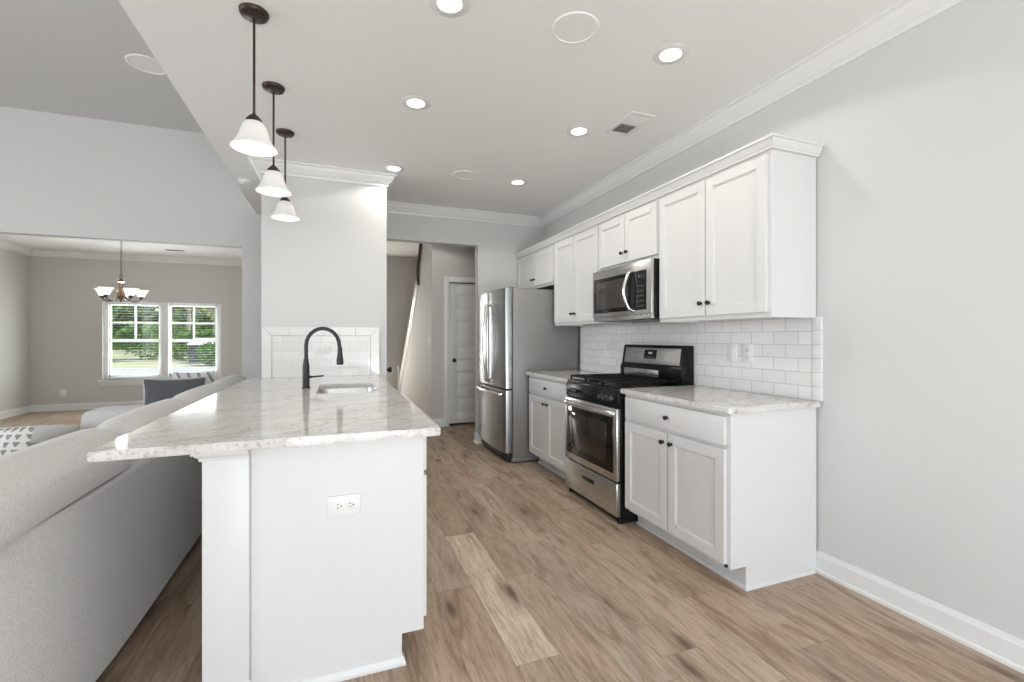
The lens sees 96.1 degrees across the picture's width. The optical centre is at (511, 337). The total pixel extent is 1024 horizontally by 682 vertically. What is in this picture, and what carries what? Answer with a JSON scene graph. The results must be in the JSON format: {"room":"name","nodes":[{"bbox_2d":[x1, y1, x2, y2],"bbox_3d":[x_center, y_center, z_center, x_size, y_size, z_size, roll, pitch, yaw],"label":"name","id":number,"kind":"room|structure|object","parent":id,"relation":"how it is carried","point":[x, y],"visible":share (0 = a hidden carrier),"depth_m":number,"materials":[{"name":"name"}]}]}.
{"room":"kitchen","nodes":[
{"label":"kitchen","id":0,"kind":"room"},
{"bbox_2d":[0,248,29,411],"bbox_3d":[-7.547,-0.200,6.036,0.120,2.900,3.905,0,0,-21],"label":"wall","id":1,"kind":"structure","parent":0,"point":[14,266],"depth_m":7.40,"materials":[{"name":"grey paint"}]},
{"bbox_2d":[0,0,203,133],"bbox_3d":[-3.904,-2.420,0.414,5.200,0.100,8.957,0,0,-21],"label":"ceiling","id":2,"kind":"structure","parent":0,"point":[64,57],"depth_m":4.01,"materials":[{"name":"white paint"}]},
{"bbox_2d":[124,54,165,74],"bbox_3d":[-3.158,-2.365,3.986,0.306,0.010,0.306,0,0,-21],"label":"ceiling disc","id":3,"kind":"object","parent":2,"relation":"attached to","point":[144,63],"visible":0.77,"depth_m":3.96,"materials":[{"name":"white paint"}]},
{"bbox_2d":[0,234,241,259],"bbox_3d":[-5.653,-1.540,6.694,4.130,0.100,3.785,0,0,-21],"label":"ceiling","id":4,"kind":"structure","parent":0,"point":[33,242],"depth_m":7.57,"materials":[{"name":"white paint"}]},
{"bbox_2d":[94,241,148,302],"bbox_3d":[-5.784,-1.008,6.795,0.627,0.965,0.631,0,0,-21],"label":"chandelier","id":5,"kind":"object","parent":4,"relation":"hanging from","point":[122,293],"visible":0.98,"depth_m":6.75,"materials":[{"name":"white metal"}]},
{"bbox_2d":[164,249,186,251],"bbox_3d":[-5.698,-1.485,7.780,0.300,0.010,0.120,0,0,-21],"label":"ceiling vent","id":6,"kind":"object","parent":4,"relation":"in","point":[164,249],"visible":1,"depth_m":7.78,"materials":[{"name":"white metal"}]},
{"bbox_2d":[0,106,260,378],"bbox_3d":[-3.560,-0.610,5.403,9.200,3.720,0.120,0,0,-21],"label":"wall","id":7,"kind":"structure","parent":0,"point":[63,176],"depth_m":5.07,"materials":[{"name":"white paint"}]},
{"bbox_2d":[0,240,241,265],"bbox_3d":[-5.653,-1.438,6.694,3.890,0.105,3.785,0,0,-21],"label":"trim","id":8,"kind":"structure","parent":7,"relation":"attached to","point":[5,245],"depth_m":8.13,"materials":[{"name":"white paint"}]},
{"bbox_2d":[30,256,416,404],"bbox_3d":[-4.413,-0.300,9.268,8.040,3.100,0.140,0,0,-21],"label":"wall","id":9,"kind":"structure","parent":0,"point":[67,312],"depth_m":8.11,"materials":[{"name":"grey paint"}]},
{"bbox_2d":[60,390,65,396],"bbox_3d":[-7.732,0.950,7.922,0.080,0.120,0.009,0,0,-21],"label":"wall outlet","id":10,"kind":"object","parent":9,"relation":"attached to","point":[62,392],"visible":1,"depth_m":7.92,"materials":[{"name":"white plastic"}]},
{"bbox_2d":[0,401,142,418],"bbox_3d":[-5.653,1.193,6.694,3.890,0.114,3.785,0,0,-21],"label":"baseboard","id":11,"kind":"structure","parent":9,"relation":"attached to","point":[76,406],"depth_m":7.91,"materials":[{"name":"white paint"}]},
{"bbox_2d":[98,301,223,385],"bbox_3d":[-6.401,0.092,8.474,1.900,1.495,0.165,0,0,-21],"label":"window","id":12,"kind":"structure","parent":9,"relation":"in","point":[165,340],"depth_m":8.46,"materials":[{"name":"white paint"}]},
{"bbox_2d":[108,303,158,376],"bbox_3d":[-6.811,0.033,8.294,0.745,1.315,0.028,0,0,-21],"label":"window blind","id":13,"kind":"object","parent":12,"relation":"attached to","point":[108,303],"visible":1,"depth_m":8.28,"materials":[{"name":"white paint"}]},
{"bbox_2d":[169,304,215,372],"bbox_3d":[-5.975,0.033,8.613,0.745,1.315,0.028,0,0,-21],"label":"window blind","id":14,"kind":"object","parent":12,"relation":"attached to","point":[169,304],"visible":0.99,"depth_m":8.57,"materials":[{"name":"white paint"}]},
{"bbox_2d":[261,173,386,380],"bbox_3d":[-1.807,-0.120,4.512,1.020,2.740,1.000,0,0,-21],"label":"wall","id":15,"kind":"structure","parent":0,"point":[327,267],"depth_m":4.04,"materials":[{"name":"white paint"}]},
{"bbox_2d":[262,327,378,377],"bbox_3d":[-1.654,0.120,4.027,0.950,0.430,0.013,0,0,-21],"label":"backsplash","id":16,"kind":"structure","parent":15,"relation":"attached to","point":[282,347],"depth_m":4.01,"materials":[{"name":"tile"}]},
{"bbox_2d":[315,345,328,353],"bbox_3d":[-1.660,0.100,4.015,0.115,0.073,0.010,0,0,-21],"label":"wall outlet","id":17,"kind":"object","parent":16,"relation":"attached to","point":[319,349],"visible":1,"depth_m":4.01,"materials":[{"name":"white plastic"}]},
{"bbox_2d":[387,241,418,257],"bbox_3d":[-1.841,-1.800,8.149,4.030,0.100,3.785,0,0,-21],"label":"ceiling","id":18,"kind":"structure","parent":0,"point":[394,249],"depth_m":9.10,"materials":[{"name":"white paint"}]},
{"bbox_2d":[400,243,430,417],"bbox_3d":[-1.730,-0.245,8.154,0.080,2.990,3.430,0,0,-21],"label":"wall","id":19,"kind":"structure","parent":0,"point":[416,381],"depth_m":7.24,"materials":[{"name":"white paint"}]},
{"bbox_2d":[400,392,444,426],"bbox_3d":[-1.665,1.193,8.086,0.197,0.114,3.502,0,0,-21],"label":"baseboard","id":20,"kind":"structure","parent":19,"relation":"attached to","point":[440,422],"depth_m":6.48,"materials":[{"name":"white paint"}]},
{"bbox_2d":[431,244,474,418],"bbox_3d":[-0.228,-0.120,6.838,1.950,2.740,0.100,0,0,-21],"label":"wall","id":21,"kind":"structure","parent":0,"point":[446,260],"depth_m":6.49,"materials":[{"name":"grey paint"}]},
{"bbox_2d":[444,276,474,425],"bbox_3d":[-0.536,0.190,6.678,0.910,2.120,0.089,0,0,-21],"label":"door","id":22,"kind":"structure","parent":21,"relation":"in","point":[459,299],"depth_m":6.61,"materials":[{"name":"white paint"}]},
{"bbox_2d":[387,213,542,433],"bbox_3d":[-0.562,-0.120,5.458,1.980,2.740,0.120,0,0,-21],"label":"wall","id":23,"kind":"structure","parent":0,"point":[496,245],"depth_m":5.48,"materials":[{"name":"white paint"}]},
{"bbox_2d":[473,432,481,443],"bbox_3d":[-0.406,1.193,5.506,0.074,0.114,0.142,0,0,-21],"label":"baseboard","id":24,"kind":"structure","parent":23,"relation":"attached to","point":[477,439],"depth_m":5.45,"materials":[{"name":"white paint"}]},
{"bbox_2d":[118,0,900,216],"bbox_3d":[0.128,-1.980,1.952,3.430,0.980,8.957,0,0,-21],"label":"ceiling","id":25,"kind":"structure","parent":0,"point":[504,95],"depth_m":2.58,"materials":[{"name":"white paint"}]},
{"bbox_2d":[238,178,253,184],"bbox_3d":[-2.515,-1.473,4.349,0.132,0.034,0.132,0,0,-21],"label":"smoke detector","id":26,"kind":"object","parent":25,"relation":"attached to","point":[244,181],"visible":1,"depth_m":4.31,"materials":[{"name":"white plastic"}]},
{"bbox_2d":[229,2,277,156],"bbox_3d":[-1.179,-1.177,2.104,0.196,0.625,0.196,0,0,-21],"label":"pendant light","id":27,"kind":"object","parent":25,"relation":"hanging from","point":[252,138],"visible":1,"depth_m":2.09,"materials":[{"name":"white glass"}]},
{"bbox_2d":[255,81,291,196],"bbox_3d":[-1.415,-1.177,2.730,0.196,0.625,0.196,0,0,-21],"label":"pendant light","id":28,"kind":"object","parent":25,"relation":"hanging from","point":[273,184],"visible":1,"depth_m":2.71,"materials":[{"name":"white glass"}]},
{"bbox_2d":[270,128,299,221],"bbox_3d":[-1.641,-1.177,3.328,0.196,0.625,0.196,0,0,-21],"label":"pendant light","id":29,"kind":"object","parent":25,"relation":"hanging from","point":[284,211],"visible":0.96,"depth_m":3.31,"materials":[{"name":"white glass"}]},
{"bbox_2d":[383,164,404,171],"bbox_3d":[-1.037,-1.487,4.036,0.184,0.006,0.184,0,0,-21],"label":"recessed light","id":30,"kind":"object","parent":25,"relation":"in","point":[389,167],"visible":1,"depth_m":4.03,"materials":[{"name":"white plastic"}]},
{"bbox_2d":[401,95,430,109],"bbox_3d":[-0.609,-1.487,2.914,0.184,0.006,0.184,0,0,-21],"label":"recessed light","id":31,"kind":"object","parent":25,"relation":"in","point":[414,102],"visible":1,"depth_m":2.90,"materials":[{"name":"white"}]},
{"bbox_2d":[429,0,469,17],"bbox_3d":[-0.277,-1.487,2.046,0.184,0.006,0.184,0,0,-21],"label":"recessed light","id":32,"kind":"object","parent":25,"relation":"in","point":[447,8],"visible":1,"depth_m":2.06,"materials":[{"name":"white"}]},
{"bbox_2d":[452,170,477,179],"bbox_3d":[-0.429,-1.486,4.203,0.230,0.007,0.230,0,0,-21],"label":"ceiling speaker","id":33,"kind":"object","parent":25,"relation":"attached to","point":[463,174],"visible":1,"depth_m":4.21,"materials":[{"name":"white paint"}]},
{"bbox_2d":[508,179,526,185],"bbox_3d":[0.056,-1.487,4.399,0.184,0.006,0.184,0,0,-21],"label":"recessed light","id":34,"kind":"object","parent":25,"relation":"in","point":[517,182],"visible":1,"depth_m":4.39,"materials":[{"name":"white plastic"}]},
{"bbox_2d":[551,11,598,43],"bbox_3d":[0.303,-1.486,2.213,0.230,0.007,0.230,0,0,-21],"label":"ceiling speaker","id":35,"kind":"object","parent":25,"relation":"attached to","point":[577,27],"visible":1,"depth_m":2.20,"materials":[{"name":"white paint"}]},
{"bbox_2d":[566,125,591,136],"bbox_3d":[0.482,-1.487,3.309,0.184,0.006,0.184,0,0,-21],"label":"recessed light","id":36,"kind":"object","parent":25,"relation":"in","point":[577,130],"visible":1,"depth_m":3.29,"materials":[{"name":"white"}]},
{"bbox_2d":[605,111,655,136],"bbox_3d":[0.817,-1.486,3.202,0.190,0.008,0.330,0,0,-21],"label":"ceiling vent","id":37,"kind":"object","parent":25,"relation":"in","point":[634,120],"visible":1,"depth_m":3.18,"materials":[{"name":"white paint"}]},
{"bbox_2d":[652,43,688,64],"bbox_3d":[0.834,-1.487,2.416,0.184,0.006,0.184,0,0,-21],"label":"recessed light","id":38,"kind":"object","parent":25,"relation":"in","point":[672,53],"visible":1,"depth_m":2.40,"materials":[{"name":"white paint"}]},
{"bbox_2d":[0,409,1023,681],"bbox_3d":[-2.749,1.310,2.997,9.400,0.120,13.160,0,0,-21],"label":"floor","id":39,"kind":"structure","parent":0,"point":[529,580],"depth_m":2.08,"materials":[{"name":"brown wood"}]},
{"bbox_2d":[0,424,79,442],"bbox_3d":[-4.242,1.002,3.460,1.164,0.497,1.174,0,0,-21],"label":"ottoman","id":40,"kind":"object","parent":39,"relation":"on","point":[41,433],"visible":0.16,"depth_m":3.86,"materials":[{"name":"fabric"}]},
{"bbox_2d":[0,375,246,681],"bbox_3d":[-2.656,0.811,2.751,1.458,0.878,4.226,0,0,-21],"label":"sofa","id":41,"kind":"object","parent":39,"relation":"on","point":[87,548],"visible":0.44,"depth_m":1.62,"materials":[{"name":"fabric"}]},
{"bbox_2d":[0,426,34,455],"bbox_3d":[-2.464,0.603,2.093,0.475,0.384,0.177,0,0,1],"label":"throw pillow","id":42,"kind":"object","parent":41,"relation":"on","point":[11,439],"visible":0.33,"depth_m":2.11,"materials":[{"name":"grey fabric"}]},
{"bbox_2d":[0,428,131,546],"bbox_3d":[-1.642,0.588,1.503,0.335,0.433,1.172,0,0,-21],"label":"cushion","id":43,"kind":"object","parent":41,"relation":"on","point":[51,495],"depth_m":1.53,"materials":[{"name":"fabric"}]},
{"bbox_2d":[96,398,190,461],"bbox_3d":[-2.034,0.588,2.531,0.335,0.433,1.012,0,0,-21],"label":"cushion","id":44,"kind":"object","parent":41,"relation":"on","point":[125,423],"depth_m":2.32,"materials":[{"name":"fabric"}]},
{"bbox_2d":[142,376,206,405],"bbox_3d":[-3.222,0.587,4.393,0.517,0.420,0.146,0,0,-28],"label":"throw pillow","id":45,"kind":"object","parent":41,"relation":"on","point":[154,389],"visible":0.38,"depth_m":4.34,"materials":[{"name":"grey fabric"}]},
{"bbox_2d":[172,371,214,383],"bbox_3d":[-3.175,0.495,4.590,0.360,0.320,0.110,0,0,-27],"label":"throw pillow","id":46,"kind":"object","parent":41,"relation":"on","point":[210,375],"visible":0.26,"depth_m":4.58,"materials":[{"name":"grey fabric"}]},
{"bbox_2d":[173,384,223,403],"bbox_3d":[-2.386,0.588,3.451,0.335,0.433,0.942,0,0,-21],"label":"cushion","id":47,"kind":"object","parent":41,"relation":"on","point":[194,395],"depth_m":3.27,"materials":[{"name":"fabric"}]},
{"bbox_2d":[210,375,246,388],"bbox_3d":[-2.742,0.588,4.386,0.335,0.433,1.042,0,0,-21],"label":"cushion","id":48,"kind":"object","parent":41,"relation":"on","point":[228,381],"depth_m":4.19,"materials":[{"name":"fabric"}]},
{"bbox_2d":[190,437,423,681],"bbox_3d":[-1.143,0.809,2.827,0.756,0.882,2.614,0,0,-21],"label":"island base","id":49,"kind":"object","parent":39,"relation":"on","point":[292,591],"visible":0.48,"depth_m":1.65,"materials":[{"name":"white paint"}]},
{"bbox_2d":[87,375,440,461],"bbox_3d":[-1.232,0.351,2.776,1.058,0.031,2.648,0,0,-21],"label":"countertop","id":50,"kind":"structure","parent":49,"relation":"on","point":[251,413],"depth_m":1.87,"materials":[{"name":"white stone"}]},
{"bbox_2d":[302,327,342,388],"bbox_3d":[-1.278,0.129,3.108,0.262,0.412,0.054,0,0,-21],"label":"faucet","id":51,"kind":"object","parent":50,"relation":"on","point":[306,376],"visible":1,"depth_m":3.07,"materials":[{"name":"grey metal"}]},
{"bbox_2d":[318,387,374,393],"bbox_3d":[-1.113,0.457,3.107,0.409,0.182,0.644,0,0,-21],"label":"sink","id":52,"kind":"object","parent":50,"relation":"in","point":[354,389],"visible":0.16,"depth_m":3.38,"materials":[{"name":"silver metal"}]},
{"bbox_2d":[327,493,360,516],"bbox_3d":[-0.615,0.613,1.685,0.115,0.073,0.010,0,0,-21],"label":"wall outlet","id":53,"kind":"object","parent":49,"relation":"attached to","point":[340,505],"visible":1,"depth_m":1.68,"materials":[{"name":"white plastic"}]},
{"bbox_2d":[333,502,342,510],"bbox_3d":[-0.634,0.613,1.677,0.033,0.033,0.004,0,0,-21],"label":"socket","id":54,"kind":"object","parent":53,"relation":"attached to","point":[337,506],"depth_m":1.67,"materials":[{"name":"grey plastic"}]},
{"bbox_2d":[346,500,354,508],"bbox_3d":[-0.595,0.613,1.692,0.033,0.033,0.004,0,0,-21],"label":"socket","id":55,"kind":"object","parent":53,"relation":"attached to","point":[350,504],"depth_m":1.69,"materials":[{"name":"grey plastic"}]},
{"bbox_2d":[424,437,426,615],"bbox_3d":[-0.763,0.809,2.149,0.621,0.882,0.910,0,0,-21],"label":"base cabinet","id":56,"kind":"object","parent":39,"relation":"on","point":[425,438],"visible":0.03,"depth_m":1.84,"materials":[{"name":"white paint"}]},
{"bbox_2d":[397,243,471,391],"bbox_3d":[-1.375,-0.186,8.565,1.144,2.872,3.245,0,0,-21],"label":"staircase","id":57,"kind":"structure","parent":39,"relation":"on","point":[400,369],"depth_m":8.25,"materials":[{"name":"wood"}]},
{"bbox_2d":[476,287,577,461],"bbox_3d":[0.105,0.363,5.097,0.909,1.750,0.910,0,0,-21],"label":"refrigerator","id":58,"kind":"object","parent":39,"relation":"on","point":[519,335],"visible":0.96,"depth_m":4.66,"materials":[{"name":"grey metal"}]},
{"bbox_2d":[529,376,568,478],"bbox_3d":[0.587,0.809,4.287,0.646,0.882,0.838,0,0,-21],"label":"base cabinet","id":59,"kind":"object","parent":39,"relation":"on","point":[546,396],"visible":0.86,"depth_m":4.15,"materials":[{"name":"white paint"}]},
{"bbox_2d":[526,370,606,382],"bbox_3d":[0.586,0.351,4.297,0.634,0.031,0.868,0,0,-21],"label":"countertop","id":60,"kind":"structure","parent":59,"relation":"on","point":[563,376],"depth_m":4.35,"materials":[{"name":"white stone"}]},
{"bbox_2d":[563,344,693,523],"bbox_3d":[0.844,0.652,3.521,0.698,1.195,0.756,0,0,-21],"label":"gas range","id":61,"kind":"object","parent":39,"relation":"on","point":[595,419],"visible":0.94,"depth_m":3.34,"materials":[{"name":"silver metal"}]},
{"bbox_2d":[568,373,679,389],"bbox_3d":[0.869,0.328,3.530,0.590,0.055,0.756,0,0,-21],"label":"cooktop","id":62,"kind":"object","parent":61,"relation":"in","point":[610,381],"depth_m":3.40,"materials":[{"name":"black metal"}]},
{"bbox_2d":[625,394,815,591],"bbox_3d":[1.174,0.809,2.750,0.646,0.882,0.888,0,0,-21],"label":"base cabinet","id":63,"kind":"object","parent":39,"relation":"on","point":[735,494],"visible":0.99,"depth_m":2.40,"materials":[{"name":"white paint"}]},
{"bbox_2d":[620,385,819,413],"bbox_3d":[1.177,0.351,2.747,0.634,0.031,0.910,0,0,-21],"label":"countertop","id":64,"kind":"structure","parent":63,"relation":"on","point":[726,401],"depth_m":2.56,"materials":[{"name":"white stone"}]},
{"bbox_2d":[543,0,1023,640],"bbox_3d":[1.834,-0.120,2.123,0.120,2.740,8.060,0,0,-21],"label":"wall","id":65,"kind":"structure","parent":0,"point":[920,163],"depth_m":2.03,"materials":[{"name":"white paint"}]},
{"bbox_2d":[517,244,553,289],"bbox_3d":[0.389,-0.757,5.207,0.371,0.415,1.016,0,0,-21],"label":"upper cabinet","id":66,"kind":"object","parent":65,"relation":"attached to","point":[535,270],"visible":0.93,"depth_m":5.09,"materials":[{"name":"white paint"}]},
{"bbox_2d":[554,224,631,325],"bbox_3d":[0.722,-0.545,4.335,0.371,0.840,0.850,0,0,-21],"label":"upper cabinet","id":67,"kind":"object","parent":65,"relation":"attached to","point":[576,257],"visible":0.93,"depth_m":4.24,"materials":[{"name":"white paint"}]},
{"bbox_2d":[248,0,964,226],"bbox_3d":[0.320,-1.438,1.599,3.082,0.105,7.960,0,0,-21],"label":"trim","id":68,"kind":"structure","parent":65,"relation":"attached to","point":[903,16],"depth_m":3.14,"materials":[{"name":"white paint"}]},
{"bbox_2d":[599,198,659,270],"bbox_3d":[1.011,-0.759,3.577,0.371,0.412,0.773,0,0,-21],"label":"upper cabinet","id":69,"kind":"object","parent":65,"relation":"attached to","point":[632,236],"visible":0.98,"depth_m":3.46,"materials":[{"name":"white paint"}]},
{"bbox_2d":[593,258,659,322],"bbox_3d":[0.956,-0.339,3.555,0.469,0.416,0.770,0,0,-21],"label":"microwave","id":70,"kind":"object","parent":69,"relation":"attached to","point":[627,293],"visible":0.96,"depth_m":3.37,"materials":[{"name":"silver metal"}]},
{"bbox_2d":[581,316,822,400],"bbox_3d":[1.185,0.106,3.637,0.012,0.460,2.572,0,0,-21],"label":"backsplash","id":71,"kind":"structure","parent":65,"relation":"attached to","point":[784,351],"depth_m":2.94,"materials":[{"name":"tile"}]},
{"bbox_2d":[728,344,736,361],"bbox_3d":[1.425,0.095,2.976,0.010,0.115,0.073,0,0,-21],"label":"light switch","id":72,"kind":"object","parent":71,"relation":"attached to","point":[732,348],"visible":1,"depth_m":2.97,"materials":[{"name":"white plastic"}]},
{"bbox_2d":[743,344,752,362],"bbox_3d":[1.467,0.095,2.866,0.010,0.115,0.073,0,0,-21],"label":"wall outlet","id":73,"kind":"object","parent":71,"relation":"attached to","point":[747,348],"visible":1,"depth_m":2.86,"materials":[{"name":"white plastic"}]},
{"bbox_2d":[659,149,815,322],"bbox_3d":[1.304,-0.536,2.809,0.371,0.857,0.870,0,0,-21],"label":"upper cabinet","id":74,"kind":"object","parent":65,"relation":"attached to","point":[738,241],"visible":1,"depth_m":2.50,"materials":[{"name":"white paint"}]},
{"bbox_2d":[515,133,823,258],"bbox_3d":[0.842,-0.996,4.021,0.370,0.060,3.554,0,0,-21],"label":"crown molding","id":75,"kind":"structure","parent":74,"relation":"attached to","point":[775,141],"depth_m":2.77,"materials":[{"name":"white paint"}]},
{"bbox_2d":[815,550,1023,673],"bbox_3d":[2.398,1.193,0.444,0.022,0.114,4.320,0,0,-21],"label":"baseboard","id":76,"kind":"structure","parent":65,"relation":"attached to","point":[1007,649],"depth_m":1.99,"materials":[{"name":"white paint"}]},
{"label":"outside","id":77,"kind":"structure","parent":0,"visible":0},
{"bbox_2d":[112,348,211,367],"bbox_3d":[-22.584,1.700,45.167,110.000,0.200,79.500,0,0,-21],"label":"ground","id":78,"kind":"structure","parent":77,"point":[124,361],"depth_m":31.32,"materials":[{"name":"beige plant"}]},
{"bbox_2d":[112,305,155,319],"bbox_3d":[-25.532,-2.062,28.729,6.388,7.346,6.565,0,0,-21],"label":"tree","id":79,"kind":"object","parent":78,"relation":"on","point":[117,309],"visible":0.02,"depth_m":28.64,"materials":[{"name":"green plant"}]},
{"bbox_2d":[115,323,190,359],"bbox_3d":[-26.367,0.270,34.326,4.846,2.893,3.840,0,0,-21],"label":"shrub","id":80,"kind":"object","parent":78,"relation":"on","point":[155,347],"visible":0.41,"depth_m":33.57,"materials":[{"name":"green plant"}]},
{"bbox_2d":[112,306,212,349],"bbox_3d":[-40.196,-5.725,68.078,68.771,17.692,9.676,0,0,-21],"label":"woodland","id":81,"kind":"object","parent":78,"relation":"on","point":[178,313],"visible":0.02,"depth_m":62.84,"materials":[{"name":"green plant"}]},
{"bbox_2d":[112,366,214,374],"bbox_3d":[-15.384,1.590,19.283,65.000,0.020,13.000,0,0,-21],"label":"driveway","id":82,"kind":"structure","parent":78,"relation":"on","point":[148,370],"depth_m":22.36,"materials":[{"name":"concrete"}]},
{"bbox_2d":[185,307,191,330],"bbox_3d":[-33.773,-5.240,48.109,9.076,13.692,9.150,0,0,-21],"label":"tree","id":83,"kind":"object","parent":78,"relation":"on","point":[186,308],"visible":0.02,"depth_m":48.02,"materials":[{"name":"green plant"}]},
{"bbox_2d":[172,330,214,360],"bbox_3d":[-22.854,0.534,33.030,3.882,2.300,3.035,0,0,-21],"label":"shrub","id":84,"kind":"object","parent":78,"relation":"on","point":[176,348],"visible":0.31,"depth_m":32.45,"materials":[{"name":"green plant"}]},
{"bbox_2d":[187,338,214,363],"bbox_3d":[-19.588,0.800,29.881,2.100,1.600,2.000,0,0,-21],"label":"garden shed","id":85,"kind":"object","parent":78,"relation":"on","point":[192,345],"visible":0.29,"depth_m":28.80,"materials":[{"name":"white"}]},
{"bbox_2d":[190,307,214,334],"bbox_3d":[-24.924,-3.240,38.641,7.188,9.698,7.193,0,0,-21],"label":"tree","id":86,"kind":"object","parent":78,"relation":"on","point":[210,310],"visible":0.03,"depth_m":38.43,"materials":[{"name":"green plant"}]},
{"bbox_2d":[194,342,214,365],"bbox_3d":[-16.953,0.886,26.718,2.629,1.628,2.180,0,0,-21],"label":"shrub","id":87,"kind":"object","parent":78,"relation":"on","point":[202,350],"visible":0.24,"depth_m":26.04,"materials":[{"name":"green plant"}]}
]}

